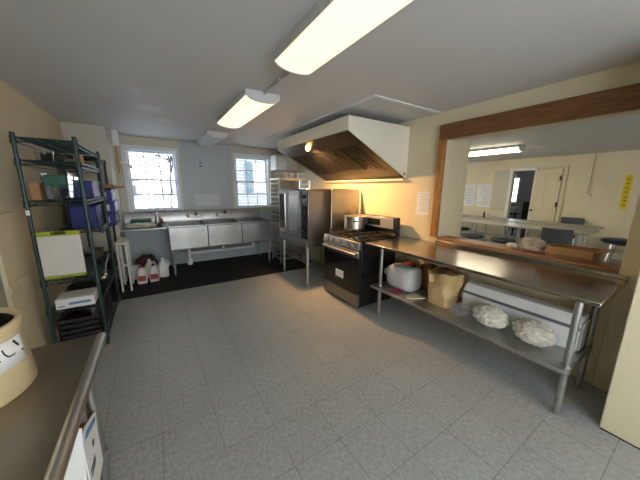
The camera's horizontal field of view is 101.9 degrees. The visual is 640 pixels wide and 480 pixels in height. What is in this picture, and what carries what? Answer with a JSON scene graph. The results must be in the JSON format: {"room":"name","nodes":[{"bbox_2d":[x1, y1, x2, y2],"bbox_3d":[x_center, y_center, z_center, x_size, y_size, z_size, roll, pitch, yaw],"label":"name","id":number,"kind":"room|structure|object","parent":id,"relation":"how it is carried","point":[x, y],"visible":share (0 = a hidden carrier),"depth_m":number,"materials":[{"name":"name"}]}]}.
{"room":"commercial kitchen","nodes":[
{"label":"commercial kitchen","id":0,"kind":"room"},
{"bbox_2d":[0,79,76,344],"bbox_3d":[-2.002,0.064,1.274,0.150,2.340,7.530,-7,13,-32],"label":"wall","id":1,"kind":"structure","parent":0,"point":[20,115],"depth_m":2.37,"materials":[{"name":"beige paint"}]},
{"bbox_2d":[0,274,8,307],"bbox_3d":[-1.972,0.211,1.407,0.012,2.000,0.870,-7,13,-32],"label":"door","id":2,"kind":"structure","parent":1,"relation":"in","point":[3,301],"depth_m":1.79,"materials":[{"name":"grey paint"}]},
{"bbox_2d":[0,211,45,348],"bbox_3d":[-2.307,0.444,2.013,0.040,1.300,0.390,-7,13,-32],"label":"door","id":3,"kind":"structure","parent":1,"relation":"in","point":[16,276],"depth_m":1.98,"materials":[{"name":"beige paint"}]},
{"bbox_2d":[60,121,128,282],"bbox_3d":[-3.460,-0.511,4.092,0.470,2.340,0.710,-7,13,-32],"label":"wall","id":4,"kind":"structure","parent":0,"point":[94,138],"depth_m":3.75,"materials":[{"name":"beige paint"}]},
{"bbox_2d":[10,23,97,123],"bbox_3d":[-1.911,-1.514,3.215,1.556,0.002,3.480,-7,13,-32],"label":"trim","id":5,"kind":"structure","parent":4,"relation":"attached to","point":[10,23],"depth_m":1.82,"materials":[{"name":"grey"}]},
{"bbox_2d":[109,129,120,172],"bbox_3d":[-3.092,-1.343,3.947,0.099,0.635,0.099,-7,13,-32],"label":"stack","id":6,"kind":"object","parent":4,"relation":"attached to","point":[114,136],"visible":1,"depth_m":3.89,"materials":[{"name":"white plastic"}]},
{"bbox_2d":[113,135,290,263],"bbox_3d":[-2.066,-0.777,5.490,4.350,2.340,0.200,-7,13,-32],"label":"wall","id":7,"kind":"structure","parent":0,"point":[129,140],"depth_m":4.83,"materials":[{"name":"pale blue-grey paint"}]},
{"bbox_2d":[120,144,183,211],"bbox_3d":[-3.046,-1.102,4.771,0.870,1.150,0.230,-7,13,-32],"label":"window","id":8,"kind":"structure","parent":7,"relation":"in","point":[124,149],"depth_m":4.70,"materials":[{"name":"white paint"}]},
{"bbox_2d":[124,208,259,224],"bbox_3d":[-2.384,-0.487,5.172,2.440,0.220,0.024,-7,13,-32],"label":"backsplash","id":9,"kind":"structure","parent":7,"relation":"attached to","point":[246,212],"depth_m":5.05,"materials":[{"name":"metal"}]},
{"bbox_2d":[123,208,291,264],"bbox_3d":[-2.067,-0.161,5.492,3.270,0.930,0.006,-7,13,-32],"label":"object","id":10,"kind":"structure","parent":7,"relation":"attached to","point":[146,242],"depth_m":4.92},
{"bbox_2d":[195,194,219,205],"bbox_3d":[-2.256,-0.804,5.231,0.460,0.230,0.003,-7,13,-32],"label":"notice","id":11,"kind":"object","parent":7,"relation":"attached to","point":[201,199],"visible":1,"depth_m":5.23,"materials":[{"name":"grey"}]},
{"bbox_2d":[180,141,235,257],"bbox_3d":[-2.225,-0.784,5.261,0.900,2.240,0.006,-7,13,-32],"label":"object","id":12,"kind":"structure","parent":7,"relation":"attached to","point":[214,176],"depth_m":5.16,"materials":[{"name":"paint"}]},
{"bbox_2d":[134,246,291,264],"bbox_3d":[-2.072,0.346,5.584,3.280,0.100,0.020,-7,13,-32],"label":"baseboard","id":13,"kind":"structure","parent":7,"relation":"attached to","point":[243,253],"depth_m":5.60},
{"bbox_2d":[232,153,271,208],"bbox_3d":[-1.505,-1.279,5.733,0.840,1.150,0.230,-7,13,-32],"label":"window","id":14,"kind":"structure","parent":7,"relation":"in","point":[235,156],"depth_m":5.70,"materials":[{"name":"white paint"}]},
{"bbox_2d":[270,155,297,171],"bbox_3d":[-0.802,-1.701,5.771,0.520,0.315,0.375,-7,13,-32],"label":"upper cabinet","id":15,"kind":"object","parent":7,"relation":"attached to","point":[277,162],"visible":0.77,"depth_m":5.62,"materials":[{"name":"white paint"}]},
{"bbox_2d":[0,0,639,162],"bbox_3d":[3.333,-1.835,4.805,13.350,0.100,11.800,-7,13,-32],"label":"ceiling","id":16,"kind":"structure","parent":0,"point":[189,60],"depth_m":1.76,"materials":[{"name":"paint"}]},
{"bbox_2d":[133,104,162,111],"bbox_3d":[-1.879,-1.439,2.840,0.280,0.003,0.276,-7,13,-32],"label":"trim","id":17,"kind":"structure","parent":16,"relation":"attached to","point":[149,108],"depth_m":2.83,"materials":[{"name":"white paint"}]},
{"bbox_2d":[196,130,228,147],"bbox_3d":[-1.888,-1.720,4.481,0.312,0.091,1.220,-7,13,-32],"label":"ceiling light","id":18,"kind":"object","parent":16,"relation":"attached to","point":[210,138],"visible":1,"depth_m":4.19,"materials":[{"name":"grey plastic"}]},
{"bbox_2d":[197,134,225,146],"bbox_3d":[-1.888,-1.706,4.484,0.296,0.048,1.188,-7,13,-32],"label":"diffuser","id":19,"kind":"object","parent":18,"relation":"attached to","point":[206,140],"depth_m":4.30,"materials":[{"name":"white"}]},
{"bbox_2d":[216,88,279,128],"bbox_3d":[-0.837,-1.381,2.832,0.322,0.091,1.230,-7,13,-32],"label":"ceiling light","id":20,"kind":"object","parent":16,"relation":"attached to","point":[250,103],"visible":1,"depth_m":2.56,"materials":[{"name":"white plastic"}]},
{"bbox_2d":[263,72,290,94],"bbox_3d":[-0.316,-1.254,2.040,0.050,0.025,0.680,-7,13,-32],"label":"conduit","id":21,"kind":"object","parent":16,"relation":"attached to","point":[279,79],"visible":0.78,"depth_m":2.04,"materials":[{"name":"grey metal"}]},
{"bbox_2d":[273,0,414,75],"bbox_3d":[0.153,-1.052,1.225,0.297,0.091,1.220,-7,13,-32],"label":"ceiling light","id":22,"kind":"object","parent":16,"relation":"attached to","point":[331,27],"visible":1,"depth_m":1.29,"materials":[{"name":"white plastic"}]},
{"bbox_2d":[469,144,525,155],"bbox_3d":[3.224,-1.935,5.863,0.260,0.117,2.300,-7,13,-32],"label":"hall light","id":23,"kind":"object","parent":16,"relation":"attached to","point":[511,148],"visible":0.44,"depth_m":5.16,"materials":[{"name":"white plastic"}]},
{"bbox_2d":[469,147,520,155],"bbox_3d":[3.224,-1.914,5.867,0.240,0.058,2.240,-7,13,-32],"label":"diffuser","id":24,"kind":"object","parent":23,"relation":"attached to","point":[498,150],"depth_m":5.24,"materials":[{"name":"white"}]},
{"bbox_2d":[57,229,639,479],"bbox_3d":[3.311,0.558,5.282,13.350,0.100,11.800,-7,13,-32],"label":"floor","id":25,"kind":"structure","parent":0,"point":[276,376],"depth_m":1.89,"materials":[{"name":"tile"}]},
{"bbox_2d":[0,332,111,479],"bbox_3d":[-0.877,0.972,0.487,0.703,0.885,1.315,-7,13,-32],"label":"steel table","id":26,"kind":"object","parent":25,"relation":"on","point":[39,428],"visible":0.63,"depth_m":0.74,"materials":[{"name":"metal"}]},
{"bbox_2d":[0,307,37,407],"bbox_3d":[-1.056,0.361,0.738,0.320,0.222,0.320,-7,13,-32],"label":"stoneware crock","id":27,"kind":"object","parent":26,"relation":"on","point":[18,368],"visible":1,"depth_m":0.78,"materials":[{"name":"cream glazed stoneware"},{"name":"paper"}]},
{"bbox_2d":[64,412,102,479],"bbox_3d":[-0.958,0.815,0.992,0.150,0.355,0.219,-7,13,-32],"label":"carton","id":28,"kind":"object","parent":26,"relation":"on","point":[86,459],"visible":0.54,"depth_m":0.96,"materials":[{"name":"cardboard"}]},
{"bbox_2d":[85,416,94,440],"bbox_3d":[-0.901,0.736,1.018,0.001,0.070,0.160,-7,13,-32],"label":"print","id":29,"kind":"object","parent":28,"relation":"attached to","point":[90,425],"depth_m":1.01,"materials":[{"name":"blue"}]},
{"bbox_2d":[8,131,121,347],"bbox_3d":[-2.440,0.013,2.645,0.393,1.894,1.123,-7,13,-32],"label":"wire shelving unit","id":30,"kind":"object","parent":25,"relation":"on","point":[58,146],"visible":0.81,"depth_m":2.26,"materials":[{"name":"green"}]},
{"bbox_2d":[28,183,46,199],"bbox_3d":[-2.338,-0.405,2.163,0.060,0.140,0.180,-7,13,-32],"label":"carton","id":31,"kind":"object","parent":30,"relation":"on","point":[37,191],"visible":0.78,"depth_m":2.09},
{"bbox_2d":[34,150,53,160],"bbox_3d":[-2.267,-0.692,2.138,0.116,0.085,0.116,-7,13,-32],"label":"glass jar","id":32,"kind":"object","parent":30,"relation":"on","point":[46,155],"visible":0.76,"depth_m":2.10,"materials":[{"name":"clear glass"}]},
{"bbox_2d":[39,172,73,199],"bbox_3d":[-2.197,-0.451,2.184,0.165,0.225,0.165,-7,13,-32],"label":"tub","id":33,"kind":"object","parent":30,"relation":"on","point":[56,185],"visible":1,"depth_m":2.13,"materials":[{"name":"plastic"}]},
{"bbox_2d":[35,230,86,279],"bbox_3d":[-2.151,0.127,2.172,0.262,0.408,0.044,-7,13,-32],"label":"cutting board","id":34,"kind":"object","parent":30,"relation":"on","point":[61,255],"visible":1,"depth_m":2.15,"materials":[{"name":"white plastic"}]},
{"bbox_2d":[72,176,79,198],"bbox_3d":[-2.309,-0.474,2.360,0.165,0.200,0.165,-7,13,-32],"label":"tub","id":35,"kind":"object","parent":30,"relation":"on","point":[75,179],"visible":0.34,"depth_m":2.37,"materials":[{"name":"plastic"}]},
{"bbox_2d":[55,287,97,309],"bbox_3d":[-2.186,0.524,2.351,0.255,0.088,0.226,-7,13,-32],"label":"carton","id":36,"kind":"object","parent":30,"relation":"on","point":[88,296],"visible":0.84,"depth_m":2.29,"materials":[{"name":"white"}]},
{"bbox_2d":[58,299,90,307],"bbox_3d":[-2.130,0.551,2.257,0.215,0.032,0.001,-7,13,-32],"label":"print","id":37,"kind":"object","parent":36,"relation":"attached to","point":[72,303],"depth_m":2.25,"materials":[{"name":"blue"}]},
{"bbox_2d":[56,292,112,341],"bbox_3d":[-2.346,0.751,2.631,0.305,0.200,0.630,-7,13,-32],"label":"crate","id":38,"kind":"object","parent":30,"relation":"on","point":[64,335],"visible":0.69,"depth_m":2.40,"materials":[{"name":"black"}]},
{"bbox_2d":[65,312,92,334],"bbox_3d":[-2.275,0.799,2.463,0.192,0.153,0.192,-7,13,-32],"label":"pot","id":39,"kind":"object","parent":38,"relation":"in","point":[83,314],"visible":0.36,"depth_m":2.45,"materials":[{"name":"black metal"}]},
{"bbox_2d":[79,301,100,324],"bbox_3d":[-2.315,0.744,2.631,0.172,0.193,0.172,-7,13,-32],"label":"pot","id":40,"kind":"object","parent":38,"relation":"in","point":[94,310],"visible":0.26,"depth_m":2.59,"materials":[{"name":"metal"}]},
{"bbox_2d":[67,278,101,290],"bbox_3d":[-2.422,0.469,2.695,0.272,0.057,0.366,-7,13,-32],"label":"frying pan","id":41,"kind":"object","parent":30,"relation":"on","point":[89,283],"visible":0.58,"depth_m":2.70,"materials":[{"name":"black metal"}]},
{"bbox_2d":[67,204,103,228],"bbox_3d":[-2.561,-0.272,2.867,0.226,0.230,0.436,-7,13,-32],"label":"storage bin","id":42,"kind":"object","parent":30,"relation":"on","point":[77,215],"visible":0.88,"depth_m":2.71,"materials":[{"name":"blue plastic"}]},
{"bbox_2d":[79,181,100,197],"bbox_3d":[-2.539,-0.543,2.772,0.256,0.170,0.476,-7,13,-32],"label":"storage bin","id":43,"kind":"object","parent":30,"relation":"on","point":[92,188],"visible":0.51,"depth_m":2.64,"materials":[{"name":"blue plastic"}]},
{"bbox_2d":[82,247,103,257],"bbox_3d":[-2.557,0.149,2.872,0.272,0.093,0.272,-7,13,-32],"label":"mixing bowl","id":44,"kind":"object","parent":30,"relation":"on","point":[99,251],"visible":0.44,"depth_m":2.90,"materials":[{"name":"metal"}]},
{"bbox_2d":[111,251,309,301],"bbox_3d":[-2.003,0.558,4.754,3.380,0.008,1.480,-7,13,-32],"label":"floor mat","id":45,"kind":"object","parent":25,"relation":"on","point":[208,272],"visible":0.55,"depth_m":4.62,"materials":[{"name":"black rubber"}]},
{"bbox_2d":[59,153,122,299],"bbox_3d":[-3.013,-0.148,3.495,0.347,1.850,0.702,-7,13,-32],"label":"wire rack","id":46,"kind":"object","parent":45,"relation":"on","point":[103,162],"visible":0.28,"depth_m":3.38,"materials":[{"name":"grey"}]},
{"bbox_2d":[63,155,104,163],"bbox_3d":[-3.005,-1.026,3.320,0.314,0.042,0.669,-7,13,-32],"label":"wire shelf","id":47,"kind":"object","parent":46,"relation":"attached to","point":[85,159],"depth_m":3.21,"materials":[{"name":"green"}]},
{"bbox_2d":[108,211,119,225],"bbox_3d":[-2.976,-0.290,3.490,0.416,0.155,0.516,-7,13,-32],"label":"storage bin","id":48,"kind":"object","parent":46,"relation":"on","point":[114,219],"visible":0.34,"depth_m":3.38,"materials":[{"name":"blue plastic"}]},
{"bbox_2d":[72,200,119,213],"bbox_3d":[-2.962,-0.445,3.467,0.416,0.155,0.516,-7,13,-32],"label":"storage bin","id":49,"kind":"object","parent":48,"relation":"on","point":[112,206],"visible":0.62,"depth_m":3.35,"materials":[{"name":"blue plastic"}]},
{"bbox_2d":[90,189,116,201],"bbox_3d":[-2.973,-0.596,3.429,0.416,0.155,0.516,-7,13,-32],"label":"storage bin","id":50,"kind":"object","parent":49,"relation":"on","point":[110,194],"visible":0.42,"depth_m":3.32,"materials":[{"name":"blue plastic"}]},
{"bbox_2d":[115,238,133,291],"bbox_3d":[-2.878,0.358,3.837,0.135,0.726,0.410,-7,13,-32],"label":"step stool","id":51,"kind":"object","parent":45,"relation":"on","point":[125,243],"visible":0.9,"depth_m":3.73,"materials":[{"name":"white plastic"}]},
{"bbox_2d":[136,265,147,283],"bbox_3d":[-2.786,0.537,4.082,0.160,0.281,0.129,-7,13,-32],"label":"jug","id":52,"kind":"object","parent":45,"relation":"on","point":[142,278],"visible":1,"depth_m":4.04,"materials":[{"name":"white plastic"}]},
{"bbox_2d":[135,254,157,267],"bbox_3d":[-3.031,0.410,4.561,0.354,0.339,0.263,-7,13,-32],"label":"sack","id":53,"kind":"object","parent":45,"relation":"on","point":[142,260],"visible":0.44,"depth_m":4.47,"materials":[{"name":"red"}]},
{"bbox_2d":[149,263,159,281],"bbox_3d":[-2.662,0.518,4.183,0.160,0.281,0.129,-7,13,-32],"label":"jug","id":54,"kind":"object","parent":45,"relation":"on","point":[153,271],"visible":1,"depth_m":4.14,"materials":[{"name":"white plastic"}]},
{"bbox_2d":[158,257,169,276],"bbox_3d":[-2.644,0.454,4.402,0.182,0.320,0.143,-7,13,-32],"label":"jug","id":55,"kind":"object","parent":45,"relation":"on","point":[164,266],"visible":0.94,"depth_m":4.35,"materials":[{"name":"white plastic"}]},
{"bbox_2d":[121,208,271,274],"bbox_3d":[-2.178,-0.017,4.928,2.440,1.048,0.810,-7,13,-32],"label":"sink","id":56,"kind":"object","parent":45,"relation":"on","point":[186,229],"visible":0.91,"depth_m":4.86,"materials":[{"name":"metal"}]},
{"bbox_2d":[123,222,155,228],"bbox_3d":[-2.889,-0.236,4.184,0.462,0.083,0.279,-7,13,-32],"label":"cloth","id":57,"kind":"object","parent":56,"relation":"on","point":[137,225],"visible":0.99,"depth_m":4.10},
{"bbox_2d":[167,221,208,249],"bbox_3d":[-2.409,-0.098,4.714,0.592,0.385,0.672,-7,13,-32],"label":"basin","id":58,"kind":"object","parent":56,"relation":"in","point":[181,234],"depth_m":4.46,"materials":[{"name":"metal"}]},
{"bbox_2d":[205,220,242,245],"bbox_3d":[-1.902,-0.156,5.030,0.592,0.385,0.672,-7,13,-32],"label":"basin","id":59,"kind":"object","parent":56,"relation":"in","point":[218,232],"depth_m":4.75,"materials":[{"name":"metal"}]},
{"bbox_2d":[236,218,271,242],"bbox_3d":[-1.396,-0.215,5.346,0.592,0.385,0.672,-7,13,-32],"label":"basin","id":60,"kind":"object","parent":56,"relation":"in","point":[251,229],"depth_m":5.07,"materials":[{"name":"metal"}]},
{"bbox_2d":[270,178,310,267],"bbox_3d":[-0.575,-0.355,5.116,0.662,1.665,0.490,-7,13,-32],"label":"rack","id":61,"kind":"object","parent":45,"relation":"on","point":[280,258],"visible":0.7,"depth_m":5.01,"materials":[{"name":"metal"}]},
{"bbox_2d":[279,189,354,285],"bbox_3d":[-0.104,-0.124,4.477,0.973,1.488,0.968,-7,13,-32],"label":"oven","id":62,"kind":"object","parent":25,"relation":"on","point":[304,214],"visible":0.82,"depth_m":3.97,"materials":[{"name":"metal"}]},
{"bbox_2d":[330,189,359,231],"bbox_3d":[0.379,-0.040,4.091,0.560,1.484,0.055,-7,13,-32],"label":"shield","id":63,"kind":"object","parent":25,"relation":"on","point":[343,201],"visible":0.35,"depth_m":3.96,"materials":[{"name":"metal"}]},
{"bbox_2d":[322,213,399,307],"bbox_3d":[0.533,0.235,3.625,0.763,1.129,0.771,-7,13,-32],"label":"gas range","id":64,"kind":"object","parent":25,"relation":"on","point":[351,266],"visible":0.94,"depth_m":3.38,"materials":[{"name":"black metal"}]},
{"bbox_2d":[344,215,365,229],"bbox_3d":[0.501,-0.260,3.741,0.320,0.201,0.342,-7,13,-32],"label":"stock pot","id":65,"kind":"object","parent":64,"relation":"on","point":[351,222],"visible":1,"depth_m":3.62,"materials":[{"name":"metal"}]},
{"bbox_2d":[325,230,396,242],"bbox_3d":[0.540,-0.069,3.567,0.625,0.019,0.771,-7,13,-32],"label":"cooktop","id":66,"kind":"object","parent":64,"relation":"in","point":[336,235],"depth_m":3.39,"materials":[{"name":"black metal"}]},
{"bbox_2d":[366,237,629,414],"bbox_3d":[1.347,0.574,2.514,0.712,0.914,1.930,-7,13,-32],"label":"prep table","id":67,"kind":"object","parent":25,"relation":"on","point":[595,288],"visible":0.91,"depth_m":2.00,"materials":[{"name":"metal"}]},
{"bbox_2d":[384,263,421,291],"bbox_3d":[0.946,0.418,3.068,0.248,0.264,0.430,-7,13,-32],"label":"water jug","id":68,"kind":"object","parent":67,"relation":"on","point":[402,276],"visible":1,"depth_m":2.92,"materials":[{"name":"white plastic"}]},
{"bbox_2d":[420,263,437,289],"bbox_3d":[1.256,0.413,2.999,0.160,0.309,0.288,-7,13,-32],"label":"sack","id":69,"kind":"object","parent":67,"relation":"on","point":[424,267],"visible":0.4,"depth_m":2.96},
{"bbox_2d":[428,267,464,307],"bbox_3d":[1.259,0.464,2.623,0.312,0.356,0.282,-7,13,-32],"label":"paper bag","id":70,"kind":"object","parent":67,"relation":"on","point":[445,284],"visible":1,"depth_m":2.54,"materials":[{"name":"paper"}]},
{"bbox_2d":[472,304,508,328],"bbox_3d":[1.435,0.638,2.189,0.221,0.184,0.298,-7,13,-32],"label":"cloth bundle","id":71,"kind":"object","parent":67,"relation":"on","point":[492,316],"visible":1,"depth_m":2.14,"materials":[{"name":"white"}]},
{"bbox_2d":[461,280,590,351],"bbox_3d":[1.673,0.599,2.207,0.166,0.260,0.845,-7,13,-32],"label":"dispenser","id":72,"kind":"object","parent":67,"relation":"on","point":[558,318],"visible":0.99,"depth_m":2.10,"materials":[{"name":"white painted metal"},{"name":"dark grey plastic"}]},
{"bbox_2d":[512,318,557,347],"bbox_3d":[1.595,0.690,1.944,0.220,0.182,0.294,-7,13,-32],"label":"cloth bundle","id":73,"kind":"object","parent":67,"relation":"on","point":[533,332],"visible":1,"depth_m":1.89,"materials":[{"name":"white"}]},
{"bbox_2d":[491,237,515,244],"bbox_3d":[3.705,0.234,5.302,0.430,0.533,0.430,-7,13,-32],"label":"stool","id":74,"kind":"object","parent":25,"relation":"on","point":[499,240],"visible":0.45,"depth_m":5.17,"materials":[{"name":"blue plastic"}]},
{"bbox_2d":[514,202,529,237],"bbox_3d":[6.586,-0.639,8.307,0.500,1.125,0.500,-7,13,-32],"label":"office chair","id":75,"kind":"object","parent":25,"relation":"on","point":[525,209],"visible":0.27,"depth_m":8.42,"materials":[{"name":"black"}]},
{"bbox_2d":[460,218,598,245],"bbox_3d":[4.095,-0.081,6.372,0.754,0.739,3.620,-7,13,-32],"label":"dining table","id":76,"kind":"object","parent":25,"relation":"on","point":[578,232],"visible":0.37,"depth_m":5.72,"materials":[{"name":"grey laminate"}]},
{"bbox_2d":[462,214,603,246],"bbox_3d":[4.854,-0.194,6.974,0.754,0.739,3.600,-7,13,-32],"label":"dining table","id":77,"kind":"object","parent":25,"relation":"on","point":[554,224],"visible":0.48,"depth_m":6.38,"materials":[{"name":"grey laminate"}]},
{"bbox_2d":[541,227,573,250],"bbox_3d":[4.233,0.207,4.635,0.530,0.860,0.420,-7,13,-32],"label":"plastic chair","id":78,"kind":"object","parent":25,"relation":"on","point":[549,235],"visible":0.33,"depth_m":4.42,"materials":[{"name":"grey"}]},
{"bbox_2d":[560,217,584,243],"bbox_3d":[5.929,-0.098,6.239,0.530,0.860,0.420,-7,13,-32],"label":"plastic chair","id":79,"kind":"object","parent":25,"relation":"on","point":[569,220],"visible":0.34,"depth_m":6.29,"materials":[{"name":"grey"}]},
{"bbox_2d":[600,237,627,261],"bbox_3d":[4.427,0.384,3.890,0.430,0.802,0.430,-7,13,-32],"label":"stool","id":80,"kind":"object","parent":25,"relation":"on","point":[612,241],"visible":0.32,"depth_m":3.84,"materials":[{"name":"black plastic"}]},
{"bbox_2d":[291,62,639,371],"bbox_3d":[0.979,-0.472,4.103,0.470,2.340,5.462,-7,13,-32],"label":"wall","id":81,"kind":"structure","parent":0,"point":[398,199],"depth_m":3.04,"materials":[{"name":"beige paint"}]},
{"bbox_2d":[277,115,409,182],"bbox_3d":[0.209,-1.239,3.818,0.978,0.738,1.888,-7,13,-32],"label":"range hood","id":82,"kind":"object","parent":81,"relation":"attached to","point":[348,148],"visible":1,"depth_m":3.30,"materials":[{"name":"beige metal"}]},
{"bbox_2d":[247,94,440,147],"bbox_3d":[-0.098,-1.682,4.173,1.000,0.014,3.780,-7,13,-32],"label":"trim","id":83,"kind":"structure","parent":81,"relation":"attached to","point":[374,95],"depth_m":2.74,"materials":[{"name":"white paint"}]},
{"bbox_2d":[416,192,429,214],"bbox_3d":[1.265,-0.452,3.196,0.003,0.280,0.175,-7,13,-32],"label":"paper notice","id":84,"kind":"object","parent":81,"relation":"attached to","point":[422,207],"visible":1,"depth_m":3.19,"materials":[{"name":"white"}]},
{"bbox_2d":[419,193,427,211],"bbox_3d":[1.266,-0.461,3.191,0.001,0.221,0.137,-7,13,-32],"label":"print","id":85,"kind":"object","parent":84,"relation":"attached to","point":[423,197],"depth_m":3.18,"materials":[{"name":"grey"}]},
{"bbox_2d":[430,140,446,236],"bbox_3d":[1.358,-0.574,2.984,0.050,1.084,0.075,-7,13,-32],"label":"trim","id":86,"kind":"structure","parent":81,"relation":"attached to","point":[442,144],"depth_m":2.96,"materials":[{"name":"brown wood"}]},
{"bbox_2d":[292,246,594,383],"bbox_3d":[0.738,0.641,4.237,0.012,0.100,5.320,-7,13,-32],"label":"baseboard","id":87,"kind":"structure","parent":81,"relation":"attached to","point":[589,375],"depth_m":2.13,"materials":[{"name":"rubber"}]},
{"bbox_2d":[437,236,620,272],"bbox_3d":[1.847,0.092,2.514,0.210,0.030,1.444,-7,13,-32],"label":"sill","id":88,"kind":"structure","parent":81,"relation":"attached to","point":[601,265],"depth_m":2.34,"materials":[{"name":"brown wood"}]},
{"bbox_2d":[518,237,547,251],"bbox_3d":[1.958,0.035,2.381,0.188,0.134,0.231,-7,13,-32],"label":"plastic bag","id":89,"kind":"object","parent":88,"relation":"on","point":[533,244],"visible":0.99,"depth_m":2.33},
{"bbox_2d":[544,243,615,262],"bbox_3d":[2.117,0.104,2.131,0.259,0.101,0.360,-7,13,-32],"label":"cardboard box","id":90,"kind":"object","parent":88,"relation":"on","point":[571,252],"visible":1,"depth_m":2.11,"materials":[{"name":"cardboard"}]},
{"bbox_2d":[439,83,639,139],"bbox_3d":[1.787,-1.051,2.209,0.050,0.160,1.653,-7,13,-32],"label":"beam","id":91,"kind":"structure","parent":81,"relation":"attached to","point":[624,98],"depth_m":2.06,"materials":[{"name":"brown wood"}]},
{"bbox_2d":[592,191,639,391],"bbox_3d":[2.193,0.154,1.800,0.030,2.034,0.125,-7,13,-32],"label":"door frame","id":92,"kind":"structure","parent":81,"relation":"attached to","point":[630,266],"depth_m":1.88,"materials":[{"name":"beige paint"}]},
{"bbox_2d":[509,170,534,230],"bbox_3d":[6.313,-1.399,9.002,2.980,2.340,4.200,-7,13,-32],"label":"wall","id":93,"kind":"structure","parent":0,"point":[527,176],"depth_m":9.58,"materials":[{"name":"grey paint"}]},
{"bbox_2d":[511,176,521,203],"bbox_3d":[7.273,-1.918,9.958,0.050,1.000,0.670,-7,13,-32],"label":"window","id":94,"kind":"structure","parent":93,"relation":"in","point":[517,184],"depth_m":9.76,"materials":[{"name":"glass"}]},
{"bbox_2d":[461,150,639,255],"bbox_3d":[5.969,-0.943,6.696,0.120,2.340,11.400,-7,13,-32],"label":"wall","id":95,"kind":"structure","parent":0,"point":[600,209],"depth_m":6.06,"materials":[{"name":"beige paint"}]},
{"bbox_2d":[463,184,475,205],"bbox_3d":[4.783,-1.443,8.382,0.004,0.680,0.410,-7,13,-32],"label":"chart","id":96,"kind":"object","parent":95,"relation":"attached to","point":[469,195],"visible":0.88,"depth_m":8.34,"materials":[{"name":"white paper"}]},
{"bbox_2d":[464,189,473,203],"bbox_3d":[4.788,-1.453,8.371,0.001,0.563,0.330,-7,13,-32],"label":"print","id":97,"kind":"object","parent":96,"relation":"attached to","point":[469,193],"depth_m":8.36,"materials":[{"name":"grey"}]},
{"bbox_2d":[475,184,491,206],"bbox_3d":[5.032,-1.364,7.998,0.004,0.680,0.400,-7,13,-32],"label":"chart","id":98,"kind":"object","parent":95,"relation":"attached to","point":[484,190],"visible":1,"depth_m":7.99,"materials":[{"name":"white paper"}]},
{"bbox_2d":[478,189,489,204],"bbox_3d":[5.032,-1.375,7.995,0.001,0.563,0.339,-7,13,-32],"label":"print","id":99,"kind":"object","parent":98,"relation":"attached to","point":[483,194],"depth_m":7.99,"materials":[{"name":"grey"}]},
{"bbox_2d":[490,170,509,210],"bbox_3d":[5.261,-1.442,7.604,0.020,1.150,0.370,-7,13,-32],"label":"trim board","id":100,"kind":"object","parent":95,"relation":"attached to","point":[501,178],"visible":1,"depth_m":7.59,"materials":[{"name":"beige"}]},
{"bbox_2d":[500,167,538,237],"bbox_3d":[5.526,-0.929,7.246,0.050,2.090,0.640,-7,13,-32],"label":"door frame","id":101,"kind":"structure","parent":95,"relation":"attached to","point":[510,181],"depth_m":7.32,"materials":[{"name":"white paint"}]},
{"bbox_2d":[525,168,563,245],"bbox_3d":[5.802,-0.807,6.773,0.092,2.020,0.540,-7,13,-32],"label":"door","id":102,"kind":"structure","parent":95,"relation":"in","point":[547,184],"depth_m":6.71,"materials":[{"name":"beige paint"}]},
{"bbox_2d":[539,165,569,244],"bbox_3d":[5.870,-0.829,6.734,0.030,2.100,0.590,-7,13,-32],"label":"door frame","id":103,"kind":"structure","parent":95,"relation":"attached to","point":[566,167],"depth_m":6.45,"materials":[{"name":"beige paint"}]},
{"bbox_2d":[618,175,633,209],"bbox_3d":[6.580,-1.021,5.582,0.004,0.740,0.110,-7,13,-32],"label":"banner","id":104,"kind":"object","parent":95,"relation":"attached to","point":[629,178],"visible":1,"depth_m":5.58,"materials":[{"name":"yellow paper"}]},
{"bbox_2d":[599,271,639,447],"bbox_3d":[2.597,0.190,0.856,0.670,2.340,1.868,-7,13,-32],"label":"wall","id":105,"kind":"structure","parent":0,"point":[620,417],"depth_m":1.55,"materials":[{"name":"beige paint"}]},
{"label":"outside","id":106,"kind":"structure","parent":0,"visible":0},
{"bbox_2d":[135,191,177,207],"bbox_3d":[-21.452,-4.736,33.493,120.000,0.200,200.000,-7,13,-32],"label":"ground","id":107,"kind":"structure","parent":106,"point":[144,203],"depth_m":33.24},
{"bbox_2d":[132,176,142,200],"bbox_3d":[-30.376,-8.425,39.045,6.100,4.700,8.600,-7,13,-32],"label":"neighbor house","id":108,"kind":"structure","parent":107,"relation":"on","point":[137,189],"depth_m":37.21,"materials":[{"name":"grey"}]},
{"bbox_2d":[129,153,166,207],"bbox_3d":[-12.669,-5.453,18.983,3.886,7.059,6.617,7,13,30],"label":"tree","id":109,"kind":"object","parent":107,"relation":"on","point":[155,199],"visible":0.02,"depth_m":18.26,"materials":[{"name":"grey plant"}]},
{"bbox_2d":[153,172,176,200],"bbox_3d":[-22.762,-8.740,41.495,6.600,4.500,8.600,-7,13,-32],"label":"neighbor house","id":110,"kind":"structure","parent":107,"relation":"on","point":[158,183],"depth_m":37.20,"materials":[{"name":"grey"}]},
{"bbox_2d":[155,154,174,206],"bbox_3d":[-4.978,-2.541,9.402,3.705,5.225,4.046,2,11,9],"label":"tree","id":111,"kind":"object","parent":107,"relation":"on","point":[171,188],"visible":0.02,"depth_m":9.00,"materials":[{"name":"grey plant"}]},
{"bbox_2d":[236,160,265,205],"bbox_3d":[-3.601,-4.885,16.916,6.900,6.900,7.100,-7,13,-32],"label":"neighbor house","id":112,"kind":"structure","parent":107,"relation":"on","point":[240,164],"depth_m":13.38,"materials":[{"name":"grey"}]},
{"bbox_2d":[245,162,252,192],"bbox_3d":[-3.640,-3.188,13.261,0.350,1.500,0.039,-7,13,-32],"label":"shutter","id":113,"kind":"object","parent":112,"relation":"hanging from","point":[249,165],"depth_m":13.27,"materials":[{"name":"blue"}]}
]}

